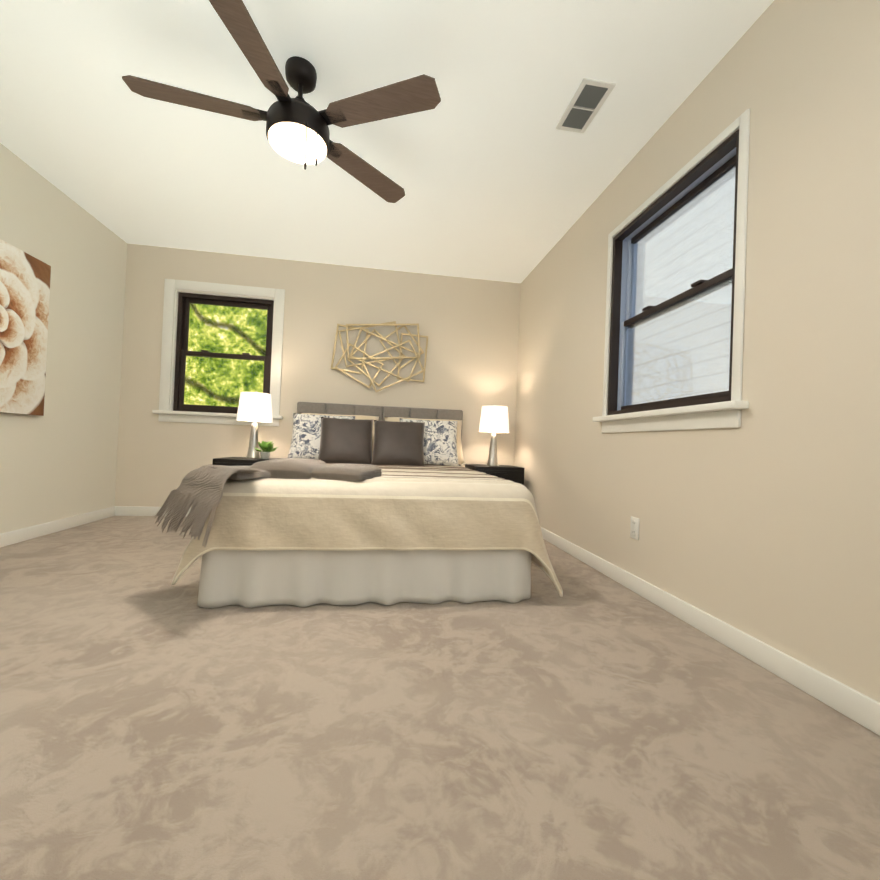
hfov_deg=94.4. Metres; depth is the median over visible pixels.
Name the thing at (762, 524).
wall
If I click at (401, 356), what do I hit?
art
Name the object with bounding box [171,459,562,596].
duvet
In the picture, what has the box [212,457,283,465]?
nightstand
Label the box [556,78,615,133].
ceiling vent
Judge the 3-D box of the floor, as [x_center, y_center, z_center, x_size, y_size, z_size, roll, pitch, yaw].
[-0.702,0.767,1.786,3.805,0.060,4.540,2,-1,-9]
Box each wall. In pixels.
[0,143,126,533]
[115,243,520,506]
[514,0,879,701]
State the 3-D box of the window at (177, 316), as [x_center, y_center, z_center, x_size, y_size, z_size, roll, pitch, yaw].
[-2.013,-0.794,3.817,1.100,1.295,0.210,2,-1,-9]
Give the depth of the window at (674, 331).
2.00 m
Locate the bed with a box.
[154,402,562,607]
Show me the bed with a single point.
(346, 504)
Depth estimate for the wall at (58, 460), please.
3.01 m
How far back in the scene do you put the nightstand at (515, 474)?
3.66 m
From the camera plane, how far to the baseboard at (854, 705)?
1.48 m
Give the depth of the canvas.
2.59 m
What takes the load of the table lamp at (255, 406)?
on the nightstand at (234, 461)
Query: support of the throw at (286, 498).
on the bed
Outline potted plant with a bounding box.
[254,441,277,458]
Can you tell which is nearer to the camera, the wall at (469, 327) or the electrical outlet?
the electrical outlet
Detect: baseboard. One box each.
[0,506,115,547]
[116,506,190,516]
[541,527,879,735]
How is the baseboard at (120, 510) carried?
attached to the wall at (469, 327)
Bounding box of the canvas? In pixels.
[0,239,50,415]
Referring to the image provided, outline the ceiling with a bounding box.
[0,0,773,282]
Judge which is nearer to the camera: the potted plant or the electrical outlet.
the electrical outlet
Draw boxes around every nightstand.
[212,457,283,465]
[465,464,524,484]
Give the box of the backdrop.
[184,303,266,406]
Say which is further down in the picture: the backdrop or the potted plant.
the potted plant
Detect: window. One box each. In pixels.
[152,279,284,426]
[593,109,749,432]
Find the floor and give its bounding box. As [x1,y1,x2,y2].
[0,516,879,879]
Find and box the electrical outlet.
[630,516,639,539]
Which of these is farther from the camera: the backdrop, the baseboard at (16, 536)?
the backdrop
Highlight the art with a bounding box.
[330,321,427,391]
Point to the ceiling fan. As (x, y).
(297, 129)
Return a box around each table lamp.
[236,391,272,457]
[479,404,508,465]
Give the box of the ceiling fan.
[122,0,440,202]
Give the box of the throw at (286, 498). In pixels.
[154,458,381,547]
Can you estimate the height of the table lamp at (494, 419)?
0.580 m
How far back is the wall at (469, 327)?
3.91 m
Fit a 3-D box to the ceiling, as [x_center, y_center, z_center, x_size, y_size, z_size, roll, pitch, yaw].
[-1.232,-1.766,1.720,5.075,0.080,4.540,2,-1,-9]

